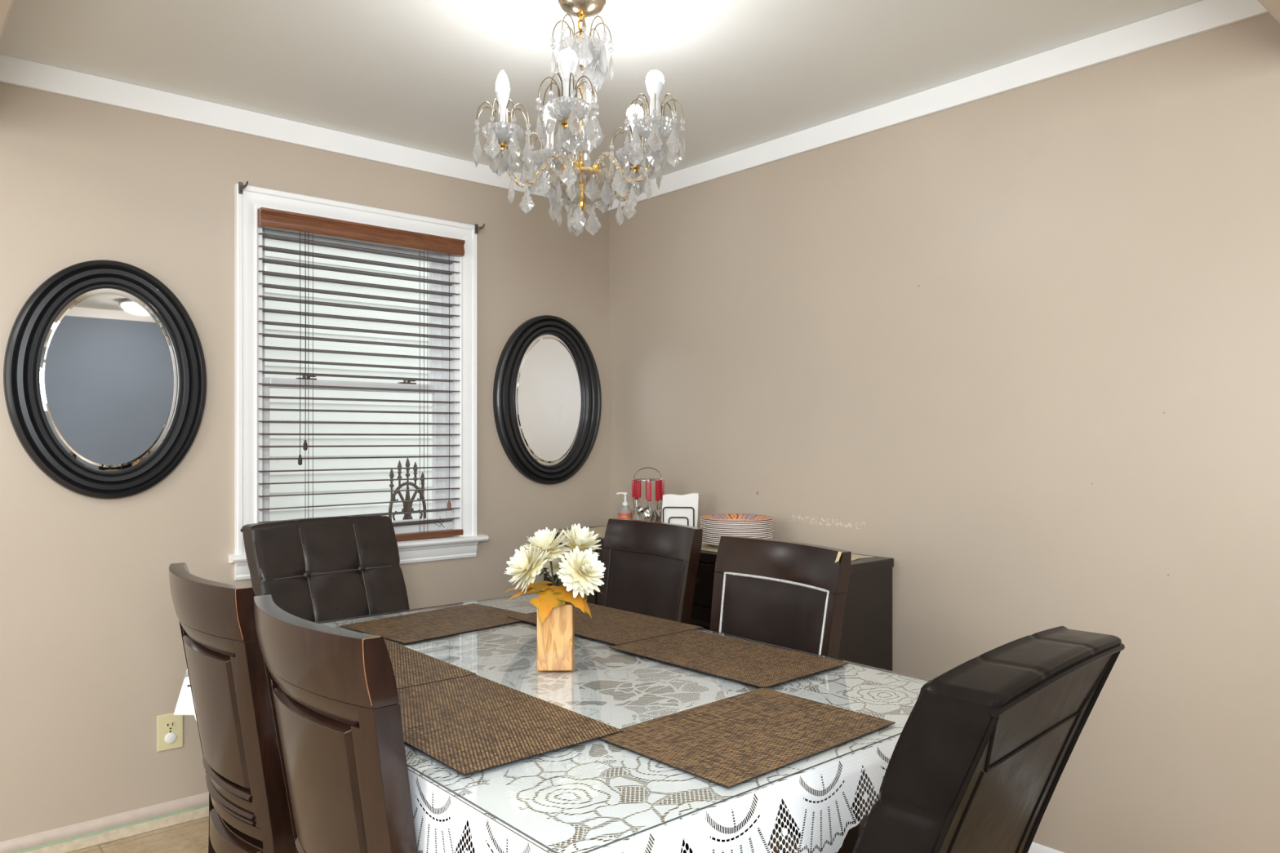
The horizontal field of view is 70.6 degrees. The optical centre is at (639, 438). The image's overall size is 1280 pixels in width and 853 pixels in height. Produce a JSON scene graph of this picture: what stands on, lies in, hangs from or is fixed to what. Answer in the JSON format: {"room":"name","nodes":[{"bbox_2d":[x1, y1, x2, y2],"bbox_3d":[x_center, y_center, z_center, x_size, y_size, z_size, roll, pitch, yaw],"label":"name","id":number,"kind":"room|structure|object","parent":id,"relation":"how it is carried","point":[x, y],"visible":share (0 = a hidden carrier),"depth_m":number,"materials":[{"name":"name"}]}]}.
{"room":"dining room","nodes":[
{"label":"dining room","id":0,"kind":"room"},
{"bbox_2d":[0,0,14,39],"bbox_3d":[-1.117,-1.030,1.605,0.088,0.240,2.731,0,0,-41],"label":"wall","id":1,"kind":"structure","parent":0,"point":[6,6],"depth_m":1.93,"materials":[{"name":"beige paint"}]},
{"bbox_2d":[0,81,608,842],"bbox_3d":[-2.250,0.070,2.536,5.760,2.440,0.160,0,0,-41],"label":"wall","id":2,"kind":"structure","parent":0,"point":[92,651],"depth_m":2.98,"materials":[{"name":"beige paint"}]},
{"bbox_2d":[0,791,208,852],"bbox_3d":[-2.252,1.251,2.416,5.600,0.078,0.018,0,0,-41],"label":"baseboard","id":3,"kind":"structure","parent":2,"relation":"attached to","point":[76,837],"depth_m":2.90,"materials":[{"name":"wood"}]},
{"bbox_2d":[3,259,206,498],"bbox_3d":[-1.690,-0.188,2.893,0.568,0.764,0.034,0,0,-41],"label":"oval mirror","id":4,"kind":"object","parent":2,"relation":"attached to","point":[104,371],"visible":1,"depth_m":2.88,"materials":[{"name":"black paint"}]},
{"bbox_2d":[40,288,177,471],"bbox_3d":[-1.692,-0.188,2.896,0.390,0.588,0.004,0,0,-41],"label":"mirror glass","id":5,"kind":"object","parent":4,"relation":"attached to","point":[108,356],"depth_m":2.89,"materials":[{"name":"white"}]},
{"bbox_2d":[156,712,182,751],"bbox_3d":[-1.567,0.978,3.017,0.079,0.120,0.010,0,0,-41],"label":"wall outlet","id":6,"kind":"object","parent":2,"relation":"attached to","point":[170,726],"visible":0.97,"depth_m":3.01,"materials":[{"name":"beige plastic"}]},
{"bbox_2d":[164,720,176,743],"bbox_3d":[-1.565,0.979,3.015,0.035,0.076,0.004,0,0,-41],"label":"socket","id":7,"kind":"object","parent":6,"relation":"attached to","point":[170,726],"depth_m":3.01,"materials":[{"name":"beige plastic"}]},
{"bbox_2d":[0,53,608,210],"bbox_3d":[-1.063,-1.110,3.451,2.416,0.080,0.016,0,0,-41],"label":"trim","id":8,"kind":"structure","parent":2,"relation":"attached to","point":[13,70],"depth_m":3.14,"materials":[{"name":"white wood"}]},
{"bbox_2d":[228,182,488,580],"bbox_3d":[-1.079,-0.197,3.513,1.014,1.379,0.202,0,0,-41],"label":"window","id":9,"kind":"structure","parent":2,"relation":"in","point":[247,252],"depth_m":3.57,"materials":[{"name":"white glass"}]},
{"bbox_2d":[238,181,248,194],"bbox_3d":[-1.368,-0.869,3.121,0.014,0.042,0.059,0,0,-43],"label":"curtain rod bracket","id":10,"kind":"object","parent":9,"relation":"attached to","point":[241,186],"visible":1,"depth_m":3.13,"materials":[{"name":"silver metal"}]},
{"bbox_2d":[257,207,465,541],"bbox_3d":[-1.047,-0.201,3.471,0.819,1.219,0.097,0,0,-41],"label":"window blind","id":11,"kind":"object","parent":9,"relation":"attached to","point":[268,218],"visible":0.96,"depth_m":3.46,"materials":[{"name":"brown wood"}]},
{"bbox_2d":[475,223,484,234],"bbox_3d":[-0.661,-0.869,3.735,0.014,0.042,0.059,0,0,-43],"label":"curtain rod bracket","id":12,"kind":"object","parent":9,"relation":"attached to","point":[477,228],"visible":1,"depth_m":3.75,"materials":[{"name":"silver metal"}]},
{"bbox_2d":[493,315,601,484],"bbox_3d":[-0.398,-0.171,4.016,0.572,0.752,0.034,0,0,-41],"label":"oval mirror","id":13,"kind":"object","parent":2,"relation":"attached to","point":[547,394],"visible":1,"depth_m":4.00,"materials":[{"name":"black paint"}]},
{"bbox_2d":[515,334,582,465],"bbox_3d":[-0.400,-0.171,4.019,0.368,0.586,0.004,0,0,-41],"label":"mirror glass","id":14,"kind":"object","parent":13,"relation":"attached to","point":[548,367],"depth_m":4.01,"materials":[{"name":"white"}]},
{"bbox_2d":[67,816,836,852],"bbox_3d":[-0.306,1.340,0.178,5.920,0.100,6.270,0,0,-41],"label":"floor","id":15,"kind":"structure","parent":0,"point":[190,837],"depth_m":2.89,"materials":[{"name":"beige wood"}]},
{"bbox_2d":[168,562,426,852],"bbox_3d":[-0.776,0.794,2.132,0.570,0.992,0.489,0,0,-41],"label":"dining chair","id":16,"kind":"object","parent":15,"relation":"on","point":[249,812],"visible":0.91,"depth_m":1.88,"materials":[{"name":"wood"}]},
{"bbox_2d":[240,515,409,623],"bbox_3d":[-0.877,0.776,2.824,0.625,1.029,0.494,0,0,44],"label":"chair","id":17,"kind":"object","parent":15,"relation":"on","point":[314,570],"visible":0.4,"depth_m":2.92,"materials":[{"name":"brown leather"}]},
{"bbox_2d":[253,594,445,852],"bbox_3d":[-0.387,0.794,1.684,0.570,0.992,0.489,0,0,-41],"label":"dining chair","id":18,"kind":"object","parent":15,"relation":"on","point":[334,695],"visible":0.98,"depth_m":1.42,"materials":[{"name":"brown wood"}]},
{"bbox_2d":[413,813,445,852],"bbox_3d":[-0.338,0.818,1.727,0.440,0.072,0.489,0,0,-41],"label":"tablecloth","id":19,"kind":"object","parent":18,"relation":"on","point":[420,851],"depth_m":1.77,"materials":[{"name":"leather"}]},
{"bbox_2d":[333,595,924,852],"bbox_3d":[-0.220,0.915,2.140,1.104,0.750,1.662,0,0,-41],"label":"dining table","id":20,"kind":"object","parent":15,"relation":"on","point":[851,839],"visible":0.11,"depth_m":1.70,"materials":[{"name":"white fabric"}]},
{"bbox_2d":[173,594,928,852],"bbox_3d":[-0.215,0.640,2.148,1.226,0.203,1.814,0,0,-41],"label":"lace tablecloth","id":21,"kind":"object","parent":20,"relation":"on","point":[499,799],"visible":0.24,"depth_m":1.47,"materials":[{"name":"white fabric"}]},
{"bbox_2d":[315,593,930,852],"bbox_3d":[-0.220,0.534,2.140,1.111,0.005,1.669,0,0,-41],"label":"glass table cover","id":22,"kind":"object","parent":21,"relation":"on","point":[411,767],"visible":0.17,"depth_m":1.42,"materials":[{"name":"grey"}]},
{"bbox_2d":[384,639,475,689],"bbox_3d":[-0.656,0.528,2.113,0.325,0.002,0.505,0,0,-41],"label":"placemat","id":23,"kind":"object","parent":22,"relation":"on","point":[411,668],"visible":0.32,"depth_m":2.07,"materials":[{"name":"brown wicker"}]},
{"bbox_2d":[340,603,524,644],"bbox_3d":[-0.570,0.531,2.622,0.328,0.002,0.468,0,0,42],"label":"placemat","id":24,"kind":"object","parent":22,"relation":"on","point":[434,624],"visible":0.91,"depth_m":2.59,"materials":[{"name":"brown wicker"}]},
{"bbox_2d":[397,674,622,775],"bbox_3d":[-0.322,0.528,1.721,0.325,0.002,0.515,0,0,-41],"label":"placemat","id":25,"kind":"object","parent":22,"relation":"on","point":[471,724],"visible":0.82,"depth_m":1.66,"materials":[{"name":"brown wicker"}]},
{"bbox_2d":[537,601,574,671],"bbox_3d":[-0.196,0.448,2.106,0.082,0.168,0.082,0,0,-1],"label":"wooden vase","id":26,"kind":"object","parent":22,"relation":"on","point":[556,634],"visible":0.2,"depth_m":2.06,"materials":[{"name":"brown wood"}]},
{"bbox_2d":[503,543,557,593],"bbox_3d":[-0.259,0.303,2.041,0.129,0.146,0.195,0,0,6],"label":"chrysanthemum","id":27,"kind":"object","parent":26,"relation":"on","point":[520,565],"visible":0.99,"depth_m":1.99,"materials":[{"name":"beige plant"}]},
{"bbox_2d":[506,548,567,601],"bbox_3d":[-0.233,0.322,2.174,0.127,0.107,0.276,0,0,12],"label":"chrysanthemum","id":28,"kind":"object","parent":26,"relation":"in","point":[555,562],"visible":0.33,"depth_m":2.14,"materials":[{"name":"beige plant"}]},
{"bbox_2d":[523,527,586,623],"bbox_3d":[-0.196,0.311,2.084,0.152,0.210,0.123,0,0,-4],"label":"chrysanthemum","id":29,"kind":"object","parent":26,"relation":"in","point":[550,598],"visible":0.84,"depth_m":2.06,"materials":[{"name":"beige plant"}]},
{"bbox_2d":[553,523,603,594],"bbox_3d":[-0.149,0.291,2.152,0.125,0.171,0.140,0,0,26],"label":"chrysanthemum","id":30,"kind":"object","parent":26,"relation":"in","point":[582,538],"visible":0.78,"depth_m":2.15,"materials":[{"name":"beige plant"}]},
{"bbox_2d":[556,546,605,617],"bbox_3d":[-0.142,0.329,2.059,0.118,0.169,0.138,0,0,-41],"label":"chrysanthemum","id":31,"kind":"object","parent":26,"relation":"in","point":[581,572],"visible":1,"depth_m":2.03,"materials":[{"name":"beige plant"}]},
{"bbox_2d":[507,603,702,645],"bbox_3d":[-0.108,0.528,2.603,0.318,0.002,0.495,0,0,-42],"label":"placemat","id":32,"kind":"object","parent":22,"relation":"on","point":[606,624],"visible":0.79,"depth_m":2.56,"materials":[{"name":"brown wicker"}]},
{"bbox_2d":[608,629,848,688],"bbox_3d":[0.206,0.528,2.206,0.310,0.002,0.505,0,0,-43],"label":"placemat","id":33,"kind":"object","parent":22,"relation":"on","point":[753,664],"visible":1,"depth_m":2.18,"materials":[{"name":"brown wicker"}]},
{"bbox_2d":[599,688,895,788],"bbox_3d":[0.198,0.531,1.648,0.464,0.002,0.318,0,0,-42],"label":"placemat","id":34,"kind":"object","parent":22,"relation":"on","point":[730,742],"visible":1,"depth_m":1.61,"materials":[{"name":"brown wicker"}]},
{"bbox_2d":[597,518,702,624],"bbox_3d":[-0.133,0.794,3.028,0.570,0.992,0.489,0,0,-38],"label":"dining chair","id":35,"kind":"object","parent":15,"relation":"on","point":[651,567],"visible":0.41,"depth_m":3.15,"materials":[{"name":"leather"}]},
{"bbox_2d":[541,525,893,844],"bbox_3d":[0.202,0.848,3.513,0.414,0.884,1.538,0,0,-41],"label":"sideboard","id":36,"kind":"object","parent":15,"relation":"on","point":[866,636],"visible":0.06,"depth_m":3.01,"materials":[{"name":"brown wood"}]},
{"bbox_2d":[588,526,606,537],"bbox_3d":[-0.163,0.405,3.917,0.281,0.005,0.335,0,0,-41],"label":"table runner","id":37,"kind":"object","parent":36,"relation":"on","point":[600,531],"depth_m":3.95,"materials":[{"name":"beige fabric"}]},
{"bbox_2d":[616,492,632,519],"bbox_3d":[-0.062,0.315,3.822,0.061,0.176,0.061,0,0,37],"label":"soap bottle","id":38,"kind":"object","parent":37,"relation":"on","point":[624,513],"visible":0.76,"depth_m":3.81,"materials":[{"name":"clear plastic"}]},
{"bbox_2d":[633,466,662,509],"bbox_3d":[0.033,0.261,3.752,0.112,0.284,0.112,0,0,-41],"label":"stand","id":39,"kind":"object","parent":37,"relation":"on","point":[638,479],"visible":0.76,"depth_m":3.74,"materials":[{"name":"silver metal"}]},
{"bbox_2d":[631,480,635,515],"bbox_3d":[-0.028,0.246,3.743,0.011,0.147,0.035,0,0,-8],"label":"teaspoon","id":40,"kind":"object","parent":39,"relation":"hanging from","point":[633,481],"visible":1,"depth_m":3.73,"materials":[{"name":"red plastic"}]},
{"bbox_2d":[634,480,638,519],"bbox_3d":[-0.012,0.260,3.789,0.017,0.176,0.021,0,0,40],"label":"fork","id":41,"kind":"object","parent":39,"relation":"hanging from","point":[635,481],"visible":0.45,"depth_m":3.78,"materials":[{"name":"red plastic"}]},
{"bbox_2d":[635,480,642,516],"bbox_3d":[-0.005,0.246,3.703,0.035,0.147,0.011,0,0,38],"label":"teaspoon","id":42,"kind":"object","parent":39,"relation":"hanging from","point":[638,509],"visible":1,"depth_m":3.70,"materials":[{"name":"red plastic"}]},
{"bbox_2d":[642,480,652,515],"bbox_3d":[0.033,0.260,3.813,0.047,0.176,0.012,0,0,0],"label":"spoon","id":43,"kind":"object","parent":39,"relation":"hanging from","point":[644,508],"visible":0.24,"depth_m":3.81,"materials":[{"name":"red plastic"}]},
{"bbox_2d":[643,480,653,521],"bbox_3d":[0.037,0.260,3.690,0.047,0.176,0.012,0,0,-4],"label":"spoon","id":44,"kind":"object","parent":39,"relation":"hanging from","point":[648,515],"visible":0.88,"depth_m":3.69,"materials":[{"name":"red plastic"}]},
{"bbox_2d":[653,480,661,521],"bbox_3d":[0.072,0.260,3.704,0.047,0.176,0.012,0,0,-40],"label":"spoon","id":45,"kind":"object","parent":39,"relation":"hanging from","point":[657,513],"visible":0.93,"depth_m":3.70,"materials":[{"name":"red plastic"}]},
{"bbox_2d":[658,480,661,521],"bbox_3d":[0.083,0.260,3.781,0.017,0.176,0.021,0,0,-30],"label":"fork","id":46,"kind":"object","parent":39,"relation":"hanging from","point":[660,480],"visible":0.36,"depth_m":3.78,"materials":[{"name":"red plastic"}]},
{"bbox_2d":[660,480,663,521],"bbox_3d":[0.091,0.260,3.746,0.017,0.176,0.021,0,0,6],"label":"fork","id":47,"kind":"object","parent":39,"relation":"hanging from","point":[662,481],"visible":0.8,"depth_m":3.74,"materials":[{"name":"red plastic"}]},
{"bbox_2d":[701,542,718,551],"bbox_3d":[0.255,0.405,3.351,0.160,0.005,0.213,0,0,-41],"label":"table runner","id":48,"kind":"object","parent":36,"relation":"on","point":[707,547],"depth_m":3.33,"materials":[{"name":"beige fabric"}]},
{"bbox_2d":[662,506,694,527],"bbox_3d":[0.157,0.337,3.632,0.128,0.130,0.066,0,0,7],"label":"napkin holder","id":49,"kind":"object","parent":48,"relation":"on","point":[664,507],"visible":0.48,"depth_m":3.60,"materials":[{"name":"black metal"}]},
{"bbox_2d":[661,493,698,527],"bbox_3d":[0.161,0.307,3.631,0.152,0.176,0.052,0,0,7],"label":"napkin stack","id":50,"kind":"object","parent":49,"relation":"in","point":[691,500],"visible":0.63,"depth_m":3.61,"materials":[{"name":"white paper"}]},
{"bbox_2d":[702,540,719,546],"bbox_3d":[0.361,0.392,3.373,0.270,0.023,0.270,0,0,5],"label":"dinner plate","id":51,"kind":"object","parent":48,"relation":"on","point":[705,542],"visible":0.12,"depth_m":3.31,"materials":[{"name":"white ceramic"}]},
{"bbox_2d":[702,538,773,543],"bbox_3d":[0.360,0.385,3.374,0.270,0.023,0.270,0,0,13],"label":"dinner plate","id":52,"kind":"object","parent":51,"relation":"on","point":[703,540],"visible":0.09,"depth_m":3.30,"materials":[{"name":"white ceramic"}]},
{"bbox_2d":[702,537,773,542],"bbox_3d":[0.360,0.378,3.373,0.270,0.023,0.270,0,0,36],"label":"dinner plate","id":53,"kind":"object","parent":52,"relation":"on","point":[704,538],"visible":0.1,"depth_m":3.30,"materials":[{"name":"white ceramic"}]},
{"bbox_2d":[702,535,773,540],"bbox_3d":[0.361,0.371,3.373,0.270,0.023,0.270,0,0,18],"label":"dinner plate","id":54,"kind":"object","parent":53,"relation":"on","point":[704,536],"visible":0.16,"depth_m":3.30,"materials":[{"name":"white ceramic"}]},
{"bbox_2d":[702,533,773,537],"bbox_3d":[0.360,0.364,3.375,0.270,0.023,0.270,0,0,6],"label":"dinner plate","id":55,"kind":"object","parent":54,"relation":"on","point":[705,535],"visible":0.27,"depth_m":3.29,"materials":[{"name":"white ceramic"}]},
{"bbox_2d":[702,531,773,537],"bbox_3d":[0.360,0.357,3.374,0.270,0.023,0.270,0,0,-7],"label":"dinner plate","id":56,"kind":"object","parent":55,"relation":"on","point":[706,533],"visible":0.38,"depth_m":3.26,"materials":[{"name":"white ceramic"}]},
{"bbox_2d":[702,529,773,534],"bbox_3d":[0.361,0.351,3.374,0.270,0.023,0.270,0,0,-17],"label":"dinner plate","id":57,"kind":"object","parent":56,"relation":"on","point":[704,531],"visible":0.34,"depth_m":3.26,"materials":[{"name":"white ceramic"}]},
{"bbox_2d":[699,527,773,533],"bbox_3d":[0.359,0.344,3.374,0.270,0.023,0.270,0,0,39],"label":"dinner plate","id":58,"kind":"object","parent":57,"relation":"on","point":[704,529],"visible":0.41,"depth_m":3.26,"materials":[{"name":"white ceramic"}]},
{"bbox_2d":[700,525,773,531],"bbox_3d":[0.361,0.337,3.373,0.270,0.023,0.270,0,0,33],"label":"dinner plate","id":59,"kind":"object","parent":58,"relation":"on","point":[702,526],"visible":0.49,"depth_m":3.26,"materials":[{"name":"white ceramic"}]},
{"bbox_2d":[701,524,773,529],"bbox_3d":[0.362,0.330,3.374,0.270,0.023,0.270,0,0,29],"label":"dinner plate","id":60,"kind":"object","parent":59,"relation":"on","point":[704,525],"visible":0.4,"depth_m":3.26,"materials":[{"name":"white ceramic"}]},
{"bbox_2d":[700,521,773,527],"bbox_3d":[0.361,0.324,3.374,0.270,0.023,0.270,0,0,41],"label":"dinner plate","id":61,"kind":"object","parent":60,"relation":"on","point":[701,522],"visible":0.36,"depth_m":3.26,"materials":[{"name":"white ceramic"}]},
{"bbox_2d":[700,520,773,525],"bbox_3d":[0.361,0.317,3.373,0.270,0.023,0.270,0,0,-22],"label":"dinner plate","id":62,"kind":"object","parent":61,"relation":"on","point":[702,521],"visible":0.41,"depth_m":3.26,"materials":[{"name":"white ceramic"}]},
{"bbox_2d":[700,518,773,524],"bbox_3d":[0.361,0.310,3.374,0.270,0.023,0.270,0,0,31],"label":"dinner plate","id":63,"kind":"object","parent":62,"relation":"on","point":[703,519],"visible":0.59,"depth_m":3.26,"materials":[{"name":"white ceramic"}]},
{"bbox_2d":[700,513,773,521],"bbox_3d":[0.361,0.303,3.374,0.270,0.023,0.270,0,0,36],"label":"dinner plate","id":64,"kind":"object","parent":63,"relation":"on","point":[726,517],"visible":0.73,"depth_m":3.44,"materials":[{"name":"multicoloured ceramic"}]},
{"bbox_2d":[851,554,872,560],"bbox_3d":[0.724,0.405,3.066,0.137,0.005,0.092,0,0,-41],"label":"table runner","id":65,"kind":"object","parent":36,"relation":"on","point":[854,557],"depth_m":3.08,"materials":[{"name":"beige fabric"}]},
{"bbox_2d":[709,535,851,852],"bbox_3d":[0.218,0.794,2.436,0.570,0.992,0.489,0,0,-36],"label":"dining chair","id":66,"kind":"object","parent":15,"relation":"on","point":[788,594],"visible":0.38,"depth_m":2.55,"materials":[{"name":"brown leather"}]},
{"bbox_2d":[782,626,1124,852],"bbox_3d":[0.341,0.786,1.397,0.625,1.008,0.470,0,0,44],"label":"chair","id":67,"kind":"object","parent":15,"relation":"on","point":[984,748],"visible":1,"depth_m":1.12,"materials":[{"name":"black leather"}]},
{"bbox_2d":[0,0,1202,180],"bbox_3d":[-0.306,-1.200,0.178,5.920,0.100,6.270,0,0,-41],"label":"ceiling","id":68,"kind":"structure","parent":0,"point":[417,74],"depth_m":2.69,"materials":[{"name":"white paint"}]},
{"bbox_2d":[472,0,685,236],"bbox_3d":[-0.144,-0.842,2.382,0.539,0.616,0.540,0,0,-41],"label":"chandelier","id":69,"kind":"object","parent":68,"relation":"hanging from","point":[580,185],"visible":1,"depth_m":2.31,"materials":[{"name":"clear glass"}]},
{"bbox_2d":[576,161,582,167],"bbox_3d":[-0.155,-0.693,2.319,0.020,0.030,0.020,0,0,6],"label":"socket","id":70,"kind":"object","parent":69,"relation":"attached to","point":[580,164],"depth_m":2.31,"materials":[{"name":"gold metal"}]},
{"bbox_2d":[592,164,599,168],"bbox_3d":[-0.113,-0.693,2.344,0.020,0.030,0.020,0,0,23],"label":"socket","id":71,"kind":"object","parent":69,"relation":"attached to","point":[596,166],"depth_m":2.34,"materials":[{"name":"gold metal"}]},
{"bbox_2d":[608,13,1279,852],"bbox_3d":[1.868,0.070,2.067,0.160,2.440,5.950,0,0,-41],"label":"wall","id":72,"kind":"structure","parent":0,"point":[1018,350],"depth_m":2.71,"materials":[{"name":"beige paint"}]},
{"bbox_2d":[608,0,1269,211],"bbox_3d":[0.745,-1.110,3.224,0.016,0.080,2.731,0,0,-41],"label":"trim","id":73,"kind":"structure","parent":72,"relation":"attached to","point":[1204,15],"depth_m":2.83,"materials":[{"name":"white paint"}]},
{"bbox_2d":[1027,842,1063,852],"bbox_3d":[1.808,1.254,2.002,0.016,0.072,5.930,0,0,-41],"label":"baseboard","id":74,"kind":"structure","parent":72,"relation":"attached to","point":[1034,847],"depth_m":2.71,"materials":[{"name":"white paint"}]},
{"bbox_2d":[1257,0,1279,22],"bbox_3d":[0.729,-1.030,1.335,2.520,0.240,0.099,0,0,-41],"label":"wall","id":75,"kind":"structure","parent":0,"point":[1273,6],"depth_m":1.91,"materials":[{"name":"beige paint"}]},
{"label":"outside","id":76,"kind":"structure","parent":0,"visible":0},
{"bbox_3d":[-1.886,1.940,5.502,11.000,0.100,3.840,0,0,-41],"label":"ground","id":77,"kind":"structure","parent":76,"visible":0},
{"bbox_2d":[264,238,431,520],"bbox_3d":[-1.562,-0.435,5.890,8.000,4.650,0.280,0,0,-41],"label":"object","id":78,"kind":"structure","parent":77,"relation":"on","point":[276,403],"depth_m":5.51,"materials":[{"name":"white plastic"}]},
{"bbox_2d":[388,457,426,520],"bbox_3d":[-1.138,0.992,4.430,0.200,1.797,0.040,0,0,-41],"label":"iron fence","id":79,"kind":"object","parent":77,"relation":"on","point":[407,506],"visible":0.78,"depth_m":4.42,"materials":[{"name":"black metal"}]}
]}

